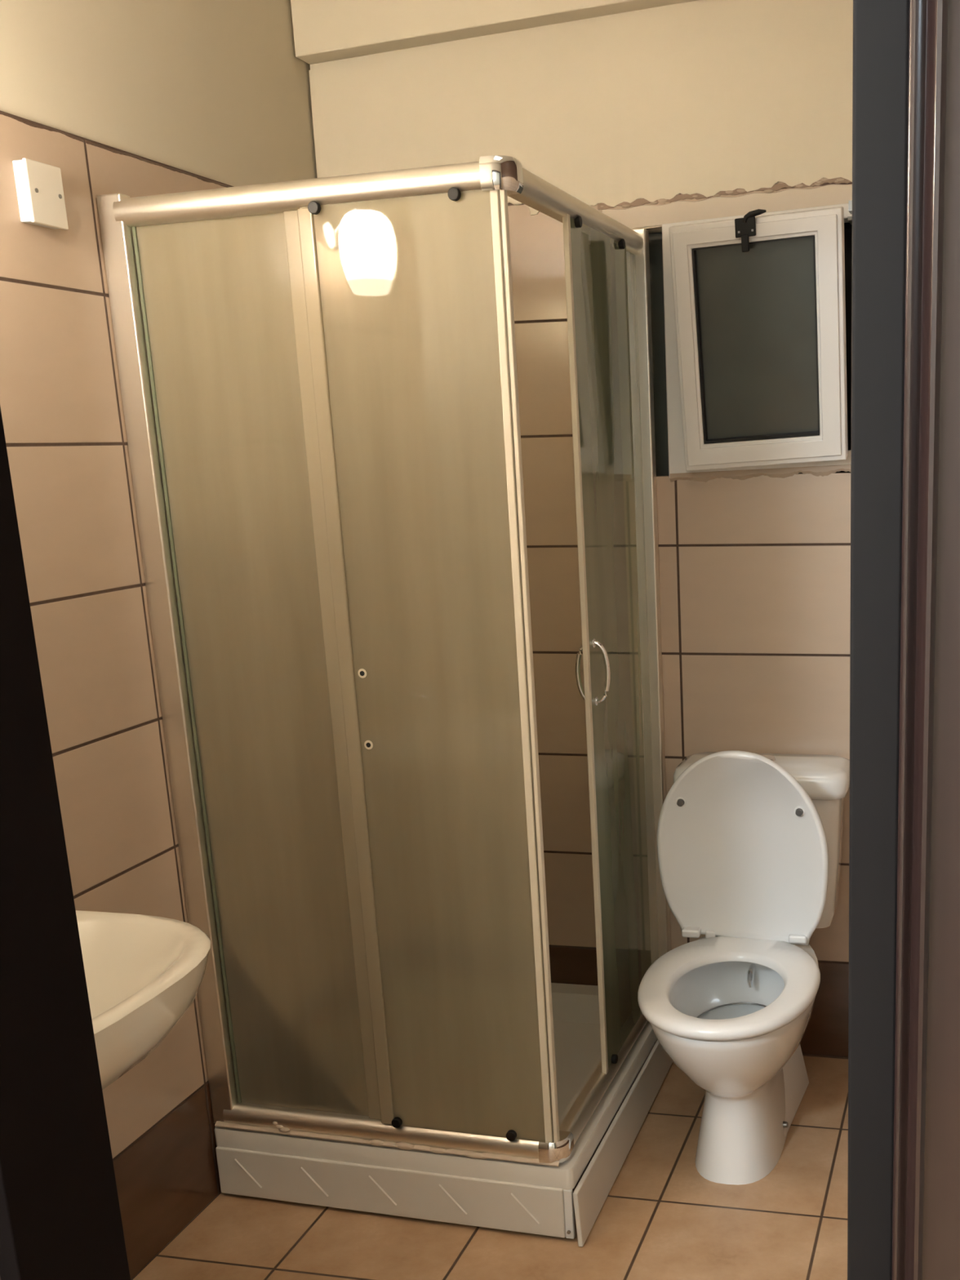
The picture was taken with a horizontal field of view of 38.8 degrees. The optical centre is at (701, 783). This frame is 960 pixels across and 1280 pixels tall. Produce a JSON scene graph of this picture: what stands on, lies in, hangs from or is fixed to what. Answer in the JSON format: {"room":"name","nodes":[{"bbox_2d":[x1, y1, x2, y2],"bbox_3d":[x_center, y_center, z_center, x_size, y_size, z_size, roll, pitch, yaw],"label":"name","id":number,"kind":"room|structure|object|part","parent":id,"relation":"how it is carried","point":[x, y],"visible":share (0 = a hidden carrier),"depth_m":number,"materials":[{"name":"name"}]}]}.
{"room":"bathroom","nodes":[
{"label":"bathroom","id":0,"kind":"room"},
{"bbox_2d":[0,0,387,1279],"bbox_3d":[-1.106,-0.383,2.276,0.100,2.620,2.180,2,15,12],"label":"wall","id":1,"kind":"structure","parent":0,"point":[131,98],"depth_m":2.48,"materials":[{"name":"beige tile"}]},
{"bbox_2d":[12,157,68,230],"bbox_3d":[-1.056,-0.940,2.125,0.027,0.094,0.084,2,15,12],"label":"junction box cover","id":2,"kind":"object","parent":1,"relation":"attached to","point":[39,185],"visible":1,"depth_m":2.11,"materials":[{"name":"white plastic"}]},
{"bbox_2d":[75,910,210,1089],"bbox_3d":[-0.940,0.297,1.773,0.474,0.376,0.552,2,15,12],"label":"washbasin","id":3,"kind":"object","parent":1,"relation":"attached to","point":[143,973],"visible":0.53,"depth_m":1.91,"materials":[{"name":"white ceramic"}]},
{"bbox_2d":[133,1044,848,1279],"bbox_3d":[0.035,1.225,1.379,2.800,0.100,4.400,2,15,12],"label":"floor","id":4,"kind":"structure","parent":0,"point":[660,1219],"depth_m":2.59,"materials":[{"name":"tile"}]},
{"bbox_2d":[214,972,672,1246],"bbox_3d":[-0.524,0.689,3.007,0.795,0.149,0.882,2,15,12],"label":"shower tray","id":5,"kind":"object","parent":4,"relation":"on","point":[482,1047],"visible":0.75,"depth_m":2.81,"materials":[{"name":"white plastic"}]},
{"bbox_2d":[96,155,671,1166],"bbox_3d":[-0.549,-0.246,2.778,0.787,1.776,0.864,2,15,12],"label":"shower enclosure","id":6,"kind":"object","parent":5,"relation":"on","point":[411,266],"visible":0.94,"depth_m":2.40,"materials":[{"name":"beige glass"}]},
{"bbox_3d":[-0.805,-0.151,2.462,0.324,1.689,0.005,2,15,14],"label":"fixed panel","id":7,"kind":"part","parent":6,"relation":"part of","materials":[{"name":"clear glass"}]},
{"bbox_3d":[-0.664,-0.972,2.195,0.694,0.058,0.038,2,15,14],"label":"rail","id":8,"kind":"part","parent":6,"relation":"part of","materials":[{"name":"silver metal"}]},
{"bbox_2d":[357,668,366,678],"bbox_3d":[-0.606,-0.196,2.375,0.017,0.017,0.001,2,15,14],"label":"washer","id":9,"kind":"object","parent":6,"relation":"in","point":[362,673],"depth_m":2.37,"materials":[{"name":"beige plastic"}]},
{"bbox_2d":[364,740,373,749],"bbox_3d":[-0.603,-0.069,2.407,0.017,0.017,0.001,2,15,14],"label":"washer","id":10,"kind":"object","parent":6,"relation":"in","point":[368,744],"depth_m":2.41,"materials":[{"name":"beige plastic"}]},
{"bbox_3d":[-0.629,0.685,2.623,0.694,0.043,0.038,2,15,14],"label":"rail","id":11,"kind":"part","parent":6,"relation":"part of","materials":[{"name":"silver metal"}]},
{"bbox_3d":[-0.469,-0.136,2.358,0.358,1.696,0.005,2,15,14],"label":"sliding door","id":12,"kind":"part","parent":6,"relation":"part of","materials":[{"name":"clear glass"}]},
{"bbox_3d":[-0.222,-1.069,2.504,0.034,0.045,0.826,2,15,12],"label":"rail","id":13,"kind":"part","parent":6,"relation":"part of","materials":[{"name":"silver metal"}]},
{"bbox_3d":[-0.234,-0.220,2.634,0.033,0.125,0.010,2,15,12],"label":"handle","id":14,"kind":"part","parent":6,"relation":"part of","materials":[{"name":"silver metal"}]},
{"bbox_3d":[-0.196,-0.219,2.626,0.033,0.125,0.010,2,15,12],"label":"handle","id":15,"kind":"part","parent":6,"relation":"part of","materials":[{"name":"silver metal"}]},
{"bbox_3d":[-0.182,0.595,2.929,0.034,0.043,0.832,2,15,12],"label":"rail","id":16,"kind":"part","parent":6,"relation":"part of","materials":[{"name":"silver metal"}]},
{"bbox_3d":[-0.181,-0.253,2.785,0.005,1.696,0.395,2,15,12],"label":"sliding door","id":17,"kind":"part","parent":6,"relation":"part of","materials":[{"name":"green glass"}]},
{"bbox_3d":[-0.165,-0.286,2.911,0.005,1.696,0.366,2,15,12],"label":"fixed panel","id":18,"kind":"part","parent":6,"relation":"part of","materials":[{"name":"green glass"}]},
{"bbox_3d":[-0.625,0.805,2.630,0.750,0.104,0.012,2,15,14],"label":"apron panel","id":19,"kind":"part","parent":5,"relation":"part of","materials":[{"name":"white plastic"}]},
{"bbox_3d":[-0.150,0.722,2.924,0.018,0.110,0.864,2,15,11],"label":"apron panel","id":20,"kind":"part","parent":5,"relation":"part of","materials":[{"name":"white plastic"}]},
{"bbox_2d":[637,750,849,1184],"bbox_3d":[0.087,0.351,2.825,0.396,0.869,0.787,2,15,12],"label":"toilet","id":21,"kind":"object","parent":4,"relation":"on","point":[749,844],"visible":1,"depth_m":2.79,"materials":[{"name":"white ceramic"}]},
{"bbox_3d":[0.022,0.344,2.930,0.024,0.049,0.032,2,15,12],"label":"hinge post","id":22,"kind":"part","parent":21,"relation":"part of","materials":[{"name":"white plastic"}]},
{"bbox_3d":[0.055,0.406,2.684,0.360,0.026,0.479,2,15,12],"label":"seat","id":23,"kind":"part","parent":21,"relation":"part of","materials":[{"name":"white plastic"}]},
{"bbox_3d":[0.080,0.596,2.827,0.342,0.394,0.628,2,15,12],"label":"bowl","id":24,"kind":"part","parent":21,"relation":"part of","materials":[{"name":"white ceramic"}]},
{"bbox_3d":[0.084,0.136,2.805,0.370,0.451,0.022,4,28,14],"label":"lid","id":25,"kind":"part","parent":21,"relation":"part of","materials":[{"name":"white plastic"}]},
{"bbox_3d":[0.142,-0.018,3.032,0.396,0.067,0.189,2,15,12],"label":"cistern lid","id":26,"kind":"part","parent":21,"relation":"part of","materials":[{"name":"white ceramic"}]},
{"bbox_2d":[308,0,853,1057],"bbox_3d":[-0.045,-0.620,3.097,1.620,2.620,0.146,2,15,12],"label":"wall","id":27,"kind":"structure","parent":0,"point":[650,118],"depth_m":2.99,"materials":[{"name":"beige tile"}]},
{"bbox_2d":[290,0,696,64],"bbox_3d":[-0.091,-1.716,2.722,1.620,0.308,0.066,2,15,12],"label":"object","id":28,"kind":"structure","parent":27,"relation":"attached to","point":[324,30],"depth_m":2.83,"materials":[{"name":"beige paint"}]},
{"bbox_2d":[648,200,852,482],"bbox_3d":[0.113,-0.942,2.868,0.533,0.570,0.266,2,15,12],"label":"window","id":29,"kind":"structure","parent":27,"relation":"in","point":[751,312],"depth_m":2.83,"materials":[{"name":"white plastic"}]},
{"bbox_3d":[-0.095,-0.965,3.013,0.064,0.523,0.006,2,15,12],"label":"pane","id":30,"kind":"part","parent":29,"relation":"part of","materials":[{"name":"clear glass"}]},
{"bbox_3d":[0.122,-0.938,2.824,0.249,0.403,0.006,2,26,12],"label":"pane","id":31,"kind":"part","parent":29,"relation":"part of","materials":[{"name":"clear glass"}]},
{"bbox_3d":[0.171,-0.970,2.985,0.469,0.535,0.006,2,15,12],"label":"pane","id":32,"kind":"part","parent":29,"relation":"part of","materials":[{"name":"black"}]},
{"bbox_3d":[0.001,-0.089,1.030,2.800,2.620,0.120,2,15,12],"label":"wall","id":33,"kind":"structure","parent":0,"visible":0},
{"bbox_2d":[0,0,959,1279],"bbox_3d":[-0.253,0.105,1.123,0.997,2.210,0.156,2,15,12],"label":"door frame","id":34,"kind":"structure","parent":33,"relation":"in","point":[60,1219],"depth_m":0.96,"materials":[{"name":"black"}]},
{"bbox_3d":[0.182,0.134,0.969,0.080,2.210,0.032,2,15,12],"label":"architrave","id":35,"kind":"part","parent":34,"relation":"part of","materials":[{"name":"brown wood"}]}
]}

